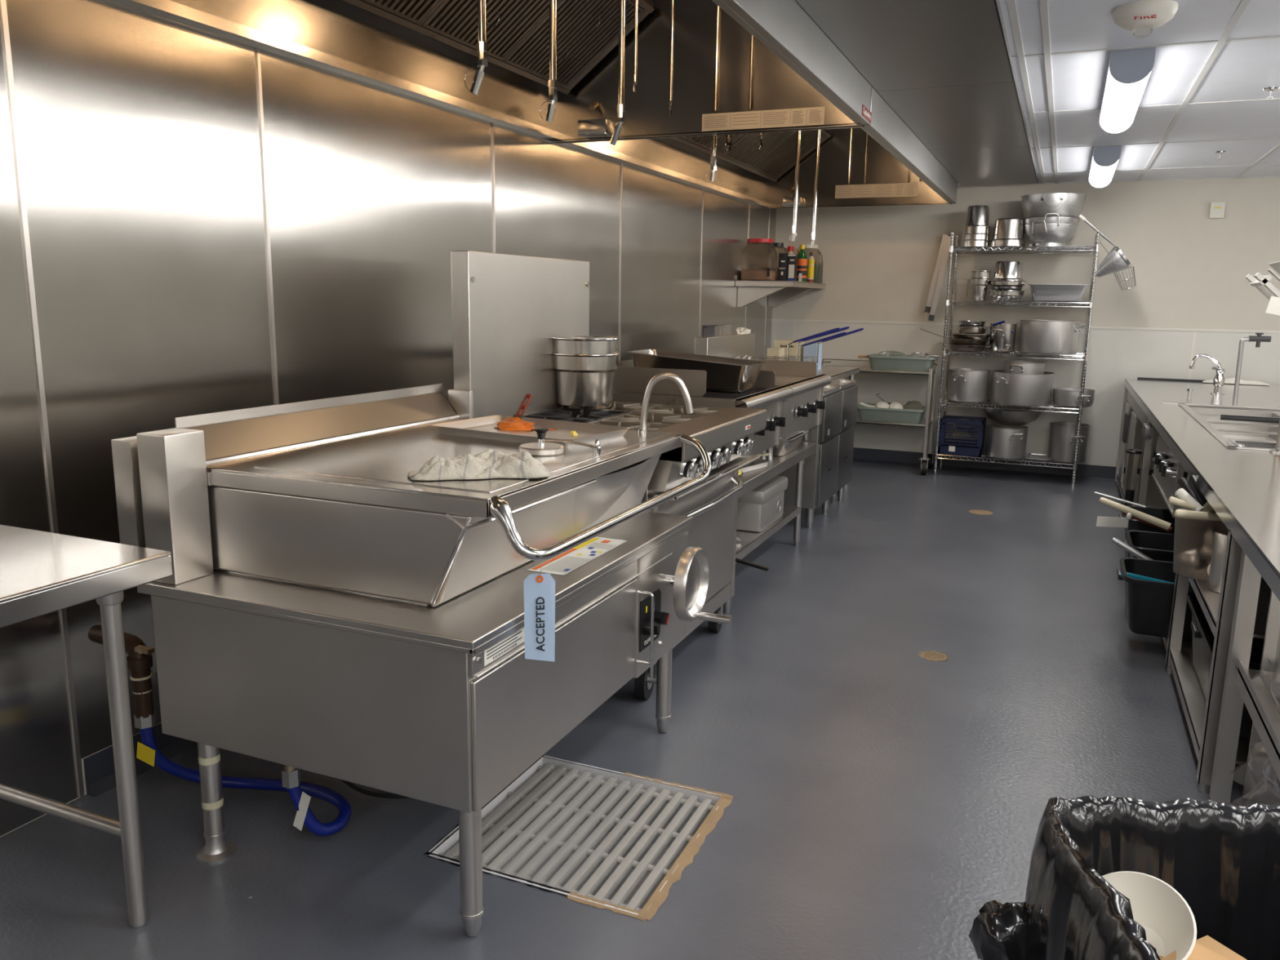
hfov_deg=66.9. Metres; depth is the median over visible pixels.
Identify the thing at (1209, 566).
scoop
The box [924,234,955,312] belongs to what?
strip
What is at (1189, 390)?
stub
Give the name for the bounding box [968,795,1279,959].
trash can
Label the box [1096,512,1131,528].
paper tag
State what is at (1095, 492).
ladle
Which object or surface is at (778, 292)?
wall shelf
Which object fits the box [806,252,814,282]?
bottle
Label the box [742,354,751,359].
hook
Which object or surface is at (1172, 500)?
scoop
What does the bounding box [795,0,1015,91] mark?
panel
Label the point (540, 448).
lid
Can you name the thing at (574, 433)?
scrap
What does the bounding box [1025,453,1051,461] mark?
tray
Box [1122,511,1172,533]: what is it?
paddle
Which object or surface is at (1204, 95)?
ceiling
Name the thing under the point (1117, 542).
ladle
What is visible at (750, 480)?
shelf
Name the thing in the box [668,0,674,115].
pipe
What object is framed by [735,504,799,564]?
shelf
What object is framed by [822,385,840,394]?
flat tray
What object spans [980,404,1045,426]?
mixing bowl
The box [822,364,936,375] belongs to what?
shelf
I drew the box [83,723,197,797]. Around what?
baseboard
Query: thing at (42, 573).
work table
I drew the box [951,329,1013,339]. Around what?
frying pan
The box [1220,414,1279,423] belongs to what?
tongs
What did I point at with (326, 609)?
pan
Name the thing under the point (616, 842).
floor grate
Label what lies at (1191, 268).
wall
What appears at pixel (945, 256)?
strip
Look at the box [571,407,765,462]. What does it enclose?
cooktop
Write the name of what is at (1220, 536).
steel canister
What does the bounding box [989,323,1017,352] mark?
stock pot
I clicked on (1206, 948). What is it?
cardboard
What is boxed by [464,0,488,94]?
fire suppression nozzle
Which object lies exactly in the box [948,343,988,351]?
pot
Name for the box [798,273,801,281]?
card
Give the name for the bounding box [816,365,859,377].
flat cover
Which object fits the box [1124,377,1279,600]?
countertop
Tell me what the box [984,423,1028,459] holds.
stock pot
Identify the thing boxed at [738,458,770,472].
serving tray
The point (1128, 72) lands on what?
ceiling light
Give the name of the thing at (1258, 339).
pot filler
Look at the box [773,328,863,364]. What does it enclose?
basket
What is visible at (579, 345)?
pot
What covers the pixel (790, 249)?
sauce bottle
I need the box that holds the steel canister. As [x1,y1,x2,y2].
[1207,529,1228,592]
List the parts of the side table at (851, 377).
leg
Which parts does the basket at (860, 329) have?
wire handle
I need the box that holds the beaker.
[954,279,970,301]
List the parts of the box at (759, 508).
lid, ring handle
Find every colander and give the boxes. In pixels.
[1021,192,1086,218]
[1023,213,1079,226]
[1023,220,1079,246]
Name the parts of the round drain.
pierced plate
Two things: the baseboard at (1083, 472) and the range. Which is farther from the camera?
the baseboard at (1083, 472)
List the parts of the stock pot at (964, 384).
loop handle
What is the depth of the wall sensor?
7.46 m
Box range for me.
[450,250,766,699]
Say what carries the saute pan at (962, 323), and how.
on the saute pan at (963, 330)
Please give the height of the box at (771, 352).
0.158 m
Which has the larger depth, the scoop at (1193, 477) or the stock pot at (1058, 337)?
the stock pot at (1058, 337)
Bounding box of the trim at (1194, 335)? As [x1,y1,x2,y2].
[771,319,1279,379]
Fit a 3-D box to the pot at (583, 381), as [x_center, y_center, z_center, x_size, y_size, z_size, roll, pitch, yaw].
[-0.235,-0.431,4.156,0.298,0.228,0.298,5,12,23]
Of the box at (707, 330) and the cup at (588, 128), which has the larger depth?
the box at (707, 330)
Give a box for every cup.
[577,118,614,138]
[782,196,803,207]
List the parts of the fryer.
leg, leg, door, leg, door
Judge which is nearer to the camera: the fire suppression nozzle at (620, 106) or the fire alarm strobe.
the fire alarm strobe
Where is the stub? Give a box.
[1186,388,1193,396]
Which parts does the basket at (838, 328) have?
wire handle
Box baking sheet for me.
[430,414,631,447]
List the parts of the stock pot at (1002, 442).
loop handle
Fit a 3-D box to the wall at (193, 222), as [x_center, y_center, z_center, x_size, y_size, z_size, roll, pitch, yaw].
[-1.674,-0.524,2.507,0.126,2.950,14.570,5,12,23]
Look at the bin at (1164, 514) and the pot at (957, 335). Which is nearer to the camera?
the bin at (1164, 514)
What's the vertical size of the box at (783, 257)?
0.225 m
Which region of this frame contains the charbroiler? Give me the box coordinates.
[612,359,792,459]
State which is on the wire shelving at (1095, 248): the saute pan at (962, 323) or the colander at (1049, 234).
the colander at (1049, 234)
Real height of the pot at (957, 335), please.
0.045 m
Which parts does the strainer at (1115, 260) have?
handle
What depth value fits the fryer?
6.40 m
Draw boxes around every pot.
[551,352,620,408]
[552,336,619,355]
[946,368,991,402]
[948,337,989,345]
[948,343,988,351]
[951,333,991,339]
[956,325,986,333]
[960,216,990,241]
[960,240,989,248]
[961,205,991,235]
[969,277,991,301]
[970,271,991,277]
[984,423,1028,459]
[988,217,1026,248]
[988,290,1025,302]
[989,280,1026,290]
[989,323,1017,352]
[990,369,1054,406]
[991,261,1023,280]
[1002,360,1045,373]
[1017,319,1086,355]
[1047,422,1091,462]
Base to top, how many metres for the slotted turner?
0.106 m
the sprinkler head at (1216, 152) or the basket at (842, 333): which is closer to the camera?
the sprinkler head at (1216, 152)
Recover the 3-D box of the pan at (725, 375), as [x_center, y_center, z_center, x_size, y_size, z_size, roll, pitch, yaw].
[0.292,-0.559,4.975,0.659,0.192,0.340,5,12,22]
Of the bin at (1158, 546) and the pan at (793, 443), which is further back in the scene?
the pan at (793, 443)
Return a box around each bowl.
[905,400,922,409]
[911,353,924,357]
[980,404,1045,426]
[1023,217,1079,225]
[1102,871,1196,959]
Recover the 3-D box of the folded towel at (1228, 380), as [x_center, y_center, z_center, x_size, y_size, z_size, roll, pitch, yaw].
[4.586,-0.766,7.457,0.440,0.042,0.120,5,12,23]
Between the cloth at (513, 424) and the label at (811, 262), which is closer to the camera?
the cloth at (513, 424)
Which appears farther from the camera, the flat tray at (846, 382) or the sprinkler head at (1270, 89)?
the flat tray at (846, 382)
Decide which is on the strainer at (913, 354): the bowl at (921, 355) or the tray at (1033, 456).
the bowl at (921, 355)
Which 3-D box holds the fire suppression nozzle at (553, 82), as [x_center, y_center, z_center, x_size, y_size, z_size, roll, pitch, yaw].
[-0.315,-1.621,3.321,0.070,0.754,0.034,5,12,23]
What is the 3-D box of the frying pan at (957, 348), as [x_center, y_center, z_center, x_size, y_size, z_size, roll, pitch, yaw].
[2.830,-1.108,8.078,0.495,0.064,0.318,5,12,23]
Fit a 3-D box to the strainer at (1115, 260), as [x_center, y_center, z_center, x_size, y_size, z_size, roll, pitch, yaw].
[3.572,-1.802,7.448,0.409,0.476,0.203,5,12,23]
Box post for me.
[1269,419,1279,453]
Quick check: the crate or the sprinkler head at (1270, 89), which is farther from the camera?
the crate
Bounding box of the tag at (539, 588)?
[523,557,555,662]
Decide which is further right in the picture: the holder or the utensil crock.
the utensil crock
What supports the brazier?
on the wire shelving at (1095, 248)
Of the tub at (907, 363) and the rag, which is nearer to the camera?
the rag
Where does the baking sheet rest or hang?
on the pan at (326, 609)
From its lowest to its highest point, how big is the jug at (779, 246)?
0.320 m
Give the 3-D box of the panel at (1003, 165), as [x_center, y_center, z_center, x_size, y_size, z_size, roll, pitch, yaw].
[2.510,-2.242,6.938,0.591,0.026,2.096,5,12,23]
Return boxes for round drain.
[918,650,950,662]
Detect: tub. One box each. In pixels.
[857,403,926,423]
[866,353,937,372]
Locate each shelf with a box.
[735,275,826,306]
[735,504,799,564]
[737,441,817,497]
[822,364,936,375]
[856,415,932,427]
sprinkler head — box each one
[1215,151,1226,159]
[1262,86,1279,98]
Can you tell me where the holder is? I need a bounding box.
[1122,412,1129,443]
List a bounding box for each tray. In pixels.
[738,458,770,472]
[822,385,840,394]
[830,379,855,387]
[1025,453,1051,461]
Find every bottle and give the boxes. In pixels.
[787,245,794,254]
[796,244,807,281]
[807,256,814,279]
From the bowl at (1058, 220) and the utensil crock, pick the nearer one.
the utensil crock
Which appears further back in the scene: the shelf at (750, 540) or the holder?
the holder
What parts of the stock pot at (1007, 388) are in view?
loop handle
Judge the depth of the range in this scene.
3.80 m
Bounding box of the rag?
[733,327,751,333]
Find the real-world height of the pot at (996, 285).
0.093 m
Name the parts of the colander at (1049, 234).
loop handle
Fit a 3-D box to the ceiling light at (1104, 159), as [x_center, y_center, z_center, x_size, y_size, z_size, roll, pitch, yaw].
[3.147,-2.115,6.579,0.156,0.124,1.235,5,12,23]
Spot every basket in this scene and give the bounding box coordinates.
[752,332,846,360]
[753,326,848,360]
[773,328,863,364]
[786,327,839,360]
[1098,240,1136,290]
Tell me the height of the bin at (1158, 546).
0.270 m
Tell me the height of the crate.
0.300 m
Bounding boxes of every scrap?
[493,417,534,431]
[569,430,577,435]
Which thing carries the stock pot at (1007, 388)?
on the wire shelving at (1095, 248)
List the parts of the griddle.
leg, plate, knob, frame, leg, bullnose rail, knob, knob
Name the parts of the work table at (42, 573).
leg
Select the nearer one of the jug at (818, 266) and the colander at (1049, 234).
the colander at (1049, 234)
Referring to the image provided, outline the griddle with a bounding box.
[738,358,831,458]
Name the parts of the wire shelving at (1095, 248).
post, post, shelf, shelf, shelf, shelf, shelf, post, post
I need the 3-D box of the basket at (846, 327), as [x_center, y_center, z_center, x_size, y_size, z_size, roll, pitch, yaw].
[1.082,-0.879,6.563,0.625,0.330,0.174,5,12,23]
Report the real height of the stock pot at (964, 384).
0.265 m
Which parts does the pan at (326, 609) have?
leg, pan trim, lid, leg, door, trim, lid handle, guard handle, control panel, knob, knob, leg, crank handle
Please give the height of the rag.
0.047 m
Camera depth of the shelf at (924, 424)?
8.30 m
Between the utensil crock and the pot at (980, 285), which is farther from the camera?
the pot at (980, 285)
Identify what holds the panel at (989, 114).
attached to the ceiling
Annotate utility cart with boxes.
[821,358,937,475]
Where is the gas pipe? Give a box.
[88,624,155,728]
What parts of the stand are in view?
leg, lever handle, leg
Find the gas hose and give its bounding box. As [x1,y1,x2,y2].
[136,726,351,836]
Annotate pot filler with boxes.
[1231,333,1271,404]
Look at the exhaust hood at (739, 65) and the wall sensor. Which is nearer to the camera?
the exhaust hood at (739, 65)
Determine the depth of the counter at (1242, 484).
3.07 m
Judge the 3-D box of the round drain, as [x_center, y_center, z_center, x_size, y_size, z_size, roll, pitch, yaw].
[1.224,0.733,4.034,0.127,0.001,0.127,5,12,23]
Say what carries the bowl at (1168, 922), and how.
in the trash can at (1223, 859)
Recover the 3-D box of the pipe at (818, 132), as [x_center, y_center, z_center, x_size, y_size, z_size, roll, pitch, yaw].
[1.244,-2.151,6.856,0.043,0.977,0.034,-1,11,-10]
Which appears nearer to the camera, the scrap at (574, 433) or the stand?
the scrap at (574, 433)
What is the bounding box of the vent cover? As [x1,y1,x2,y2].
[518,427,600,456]
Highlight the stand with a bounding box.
[723,441,817,613]
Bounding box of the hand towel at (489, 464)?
[407,448,551,480]
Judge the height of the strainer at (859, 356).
0.038 m
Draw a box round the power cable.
[340,779,411,798]
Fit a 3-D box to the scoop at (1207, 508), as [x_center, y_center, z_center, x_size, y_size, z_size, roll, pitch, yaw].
[2.041,0.065,3.417,0.128,0.117,0.042,-2,11,-17]
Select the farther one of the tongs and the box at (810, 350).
the box at (810, 350)
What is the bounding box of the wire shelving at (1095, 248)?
[933,231,1100,487]
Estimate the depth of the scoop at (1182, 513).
3.29 m
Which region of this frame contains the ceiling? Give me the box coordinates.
[957,0,1279,185]
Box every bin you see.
[1116,557,1194,640]
[1118,505,1174,557]
[1123,530,1174,561]
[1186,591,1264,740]
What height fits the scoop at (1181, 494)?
0.086 m
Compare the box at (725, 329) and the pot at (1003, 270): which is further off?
the pot at (1003, 270)
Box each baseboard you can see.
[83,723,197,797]
[853,447,1187,482]
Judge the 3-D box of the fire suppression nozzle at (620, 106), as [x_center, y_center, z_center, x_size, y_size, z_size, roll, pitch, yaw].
[-0.097,-1.717,3.839,0.088,0.750,0.034,5,12,23]
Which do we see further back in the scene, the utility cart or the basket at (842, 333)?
the utility cart
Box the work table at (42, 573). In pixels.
[0,524,173,928]
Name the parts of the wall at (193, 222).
steel panel, steel panel, steel panel, steel panel, steel panel, steel panel, steel panel, steel panel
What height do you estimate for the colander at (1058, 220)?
0.195 m
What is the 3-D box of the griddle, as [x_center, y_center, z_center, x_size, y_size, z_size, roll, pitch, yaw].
[0.620,-0.446,5.743,0.845,0.483,0.930,5,12,23]
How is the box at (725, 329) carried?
on the fryer
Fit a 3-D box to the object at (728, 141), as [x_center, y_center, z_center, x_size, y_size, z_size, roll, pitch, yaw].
[0.469,-2.018,5.041,0.036,0.589,0.034,-3,11,-18]
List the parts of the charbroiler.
knob, bullnose rail, leg, knob, knob, frame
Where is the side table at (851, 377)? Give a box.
[831,374,853,497]
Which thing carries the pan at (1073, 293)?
on the wire shelving at (1095, 248)
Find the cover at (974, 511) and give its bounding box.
[968,509,992,514]
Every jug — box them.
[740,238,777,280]
[772,242,787,280]
[795,244,822,283]
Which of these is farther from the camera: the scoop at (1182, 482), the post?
the post
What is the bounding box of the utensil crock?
[1173,506,1228,581]
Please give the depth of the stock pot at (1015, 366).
7.86 m
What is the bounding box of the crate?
[937,414,986,457]
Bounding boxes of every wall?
[0,0,776,837]
[770,143,1279,471]
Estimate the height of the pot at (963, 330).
0.060 m
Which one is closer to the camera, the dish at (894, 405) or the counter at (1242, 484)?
the counter at (1242, 484)
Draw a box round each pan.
[111,383,732,937]
[626,349,766,393]
[773,431,808,456]
[920,328,989,345]
[948,343,1010,351]
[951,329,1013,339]
[956,320,1005,333]
[958,320,986,326]
[1027,284,1090,302]
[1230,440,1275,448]
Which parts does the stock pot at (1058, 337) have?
loop handle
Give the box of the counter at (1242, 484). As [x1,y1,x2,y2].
[1115,377,1279,804]
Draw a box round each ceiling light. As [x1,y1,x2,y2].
[1088,145,1121,187]
[1099,47,1155,133]
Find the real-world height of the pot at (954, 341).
0.050 m
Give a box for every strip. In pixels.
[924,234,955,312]
[928,236,955,320]
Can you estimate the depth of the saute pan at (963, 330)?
7.99 m
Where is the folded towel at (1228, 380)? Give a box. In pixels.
[1202,377,1269,385]
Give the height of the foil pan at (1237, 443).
0.108 m
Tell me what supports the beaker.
on the wire shelving at (1095, 248)
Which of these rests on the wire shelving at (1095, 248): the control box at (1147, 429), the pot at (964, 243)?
the pot at (964, 243)
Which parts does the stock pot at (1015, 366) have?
loop handle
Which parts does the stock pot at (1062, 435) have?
loop handle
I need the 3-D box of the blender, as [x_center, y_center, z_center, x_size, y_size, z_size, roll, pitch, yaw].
[3.100,0.046,6.120,0.104,0.475,0.104,5,12,23]
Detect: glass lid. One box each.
[876,350,906,356]
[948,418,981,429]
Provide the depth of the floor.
2.96 m
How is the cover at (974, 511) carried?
on the floor
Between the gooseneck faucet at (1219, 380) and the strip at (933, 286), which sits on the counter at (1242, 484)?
the gooseneck faucet at (1219, 380)
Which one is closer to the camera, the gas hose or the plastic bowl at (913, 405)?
the gas hose
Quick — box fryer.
[694,333,857,528]
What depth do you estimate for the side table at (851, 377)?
7.51 m
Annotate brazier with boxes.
[1052,387,1095,408]
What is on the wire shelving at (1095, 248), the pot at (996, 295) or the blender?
the pot at (996, 295)
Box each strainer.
[857,355,866,357]
[910,352,939,357]
[1078,214,1132,277]
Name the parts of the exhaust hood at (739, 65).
panel, bail handle, bail handle, drain spout, panel, panel, panel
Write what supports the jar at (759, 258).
on the wall shelf at (778, 292)
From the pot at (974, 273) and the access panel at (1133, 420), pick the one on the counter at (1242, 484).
the access panel at (1133, 420)
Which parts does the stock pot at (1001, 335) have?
loop handle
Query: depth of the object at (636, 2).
3.90 m
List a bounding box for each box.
[736,475,787,532]
[766,347,784,359]
[773,339,804,360]
[777,253,788,280]
[786,254,797,280]
[803,342,822,369]
[1142,422,1152,439]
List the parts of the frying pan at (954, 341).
long handle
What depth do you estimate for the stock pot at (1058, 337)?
7.69 m
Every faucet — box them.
[1189,353,1225,394]
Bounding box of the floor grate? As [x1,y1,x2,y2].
[423,755,733,921]
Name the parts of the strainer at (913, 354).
handle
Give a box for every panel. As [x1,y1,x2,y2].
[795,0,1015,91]
[877,77,1030,149]
[928,142,1038,186]
[1118,402,1130,482]
[1123,411,1137,495]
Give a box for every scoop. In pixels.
[859,402,875,407]
[1120,572,1174,583]
[1168,496,1195,510]
[1173,509,1222,521]
[1174,488,1204,511]
[1177,477,1203,506]
[1189,475,1207,505]
[1202,501,1214,512]
[1207,563,1210,575]
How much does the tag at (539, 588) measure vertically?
0.278 m
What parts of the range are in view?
brake lever, knob, kick panel, oven door, knob, door handle, belly rail, control panel, knob, knob, frame, knob, knob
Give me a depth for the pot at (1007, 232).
7.75 m
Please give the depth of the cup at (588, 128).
4.75 m
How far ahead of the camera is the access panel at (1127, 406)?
7.40 m
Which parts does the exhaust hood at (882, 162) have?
panel, panel, drain spout, panel, panel, panel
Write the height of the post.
1.137 m
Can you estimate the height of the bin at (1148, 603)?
0.245 m
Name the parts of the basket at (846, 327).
wire handle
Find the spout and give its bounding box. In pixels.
[638,372,693,434]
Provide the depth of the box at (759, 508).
5.09 m
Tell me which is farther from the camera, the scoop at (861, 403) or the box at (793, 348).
the scoop at (861, 403)
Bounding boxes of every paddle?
[1098,497,1171,530]
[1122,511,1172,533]
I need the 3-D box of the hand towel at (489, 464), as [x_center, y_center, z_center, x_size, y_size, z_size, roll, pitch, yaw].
[-0.399,-0.045,2.394,0.347,0.061,0.166,-2,11,-15]
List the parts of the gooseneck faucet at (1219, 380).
spout, lever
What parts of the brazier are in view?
loop handle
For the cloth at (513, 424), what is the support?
on the baking sheet
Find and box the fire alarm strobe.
[1111,0,1177,38]
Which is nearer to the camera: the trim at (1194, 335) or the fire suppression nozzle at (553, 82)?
the fire suppression nozzle at (553, 82)
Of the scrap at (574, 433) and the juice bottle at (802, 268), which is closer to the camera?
the scrap at (574, 433)
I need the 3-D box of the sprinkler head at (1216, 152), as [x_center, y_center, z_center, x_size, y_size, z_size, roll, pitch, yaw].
[3.704,-2.073,6.178,0.064,0.043,0.064,5,12,23]
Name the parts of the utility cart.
guard rail, leg, leg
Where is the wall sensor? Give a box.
[1208,201,1225,217]
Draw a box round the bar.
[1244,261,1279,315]
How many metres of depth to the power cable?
2.79 m
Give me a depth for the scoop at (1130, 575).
4.07 m
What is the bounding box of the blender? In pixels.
[1124,448,1142,506]
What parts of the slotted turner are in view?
blade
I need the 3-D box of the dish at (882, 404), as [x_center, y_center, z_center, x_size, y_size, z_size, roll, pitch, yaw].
[2.095,-0.633,8.375,0.129,0.086,0.110,8,13,34]
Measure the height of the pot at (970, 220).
0.203 m
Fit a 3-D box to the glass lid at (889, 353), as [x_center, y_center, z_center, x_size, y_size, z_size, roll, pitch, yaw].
[2.163,-1.087,8.331,0.247,0.050,0.245,3,11,11]
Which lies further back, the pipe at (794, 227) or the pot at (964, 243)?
the pot at (964, 243)
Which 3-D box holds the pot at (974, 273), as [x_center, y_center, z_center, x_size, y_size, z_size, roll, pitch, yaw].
[2.808,-1.628,7.993,0.168,0.188,0.168,5,12,23]
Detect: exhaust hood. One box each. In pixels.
[98,0,871,142]
[554,84,957,208]
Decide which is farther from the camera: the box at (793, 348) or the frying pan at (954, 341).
the frying pan at (954, 341)
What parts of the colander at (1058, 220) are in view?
loop handle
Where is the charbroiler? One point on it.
(630, 382)
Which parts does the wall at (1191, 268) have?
wall panel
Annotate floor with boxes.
[0,462,1272,959]
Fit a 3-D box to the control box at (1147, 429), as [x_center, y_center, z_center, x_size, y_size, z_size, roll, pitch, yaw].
[2.934,-0.284,5.602,0.040,0.070,0.180,5,12,23]
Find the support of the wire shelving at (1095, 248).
on the floor
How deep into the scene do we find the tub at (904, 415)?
8.28 m
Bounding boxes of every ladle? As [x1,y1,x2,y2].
[1093,491,1146,508]
[1111,537,1153,559]
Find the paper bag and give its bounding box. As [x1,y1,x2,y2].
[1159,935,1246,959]
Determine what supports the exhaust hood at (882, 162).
attached to the wall at (193, 222)
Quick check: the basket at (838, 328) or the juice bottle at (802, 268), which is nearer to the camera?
the basket at (838, 328)
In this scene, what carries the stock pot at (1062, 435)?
on the wire shelving at (1095, 248)
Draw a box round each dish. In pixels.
[875,401,888,408]
[888,402,902,408]
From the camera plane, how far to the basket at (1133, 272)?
7.46 m
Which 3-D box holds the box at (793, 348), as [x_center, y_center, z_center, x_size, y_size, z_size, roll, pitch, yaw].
[1.120,-0.946,7.287,0.200,0.208,0.121,5,12,23]
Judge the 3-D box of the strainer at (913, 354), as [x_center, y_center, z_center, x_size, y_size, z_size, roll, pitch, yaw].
[2.428,-1.052,8.282,0.239,0.071,0.116,-2,11,-15]
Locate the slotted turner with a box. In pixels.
[512,393,532,418]
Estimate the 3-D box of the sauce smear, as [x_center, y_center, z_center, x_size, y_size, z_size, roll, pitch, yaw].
[-0.323,-0.170,3.211,0.120,0.004,0.070,5,12,23]
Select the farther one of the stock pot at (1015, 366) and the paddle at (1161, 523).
the stock pot at (1015, 366)
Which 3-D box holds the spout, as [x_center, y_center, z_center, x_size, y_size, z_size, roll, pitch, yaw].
[0.084,-0.247,3.141,0.179,0.202,0.028,2,11,8]
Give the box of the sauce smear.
[531,426,557,431]

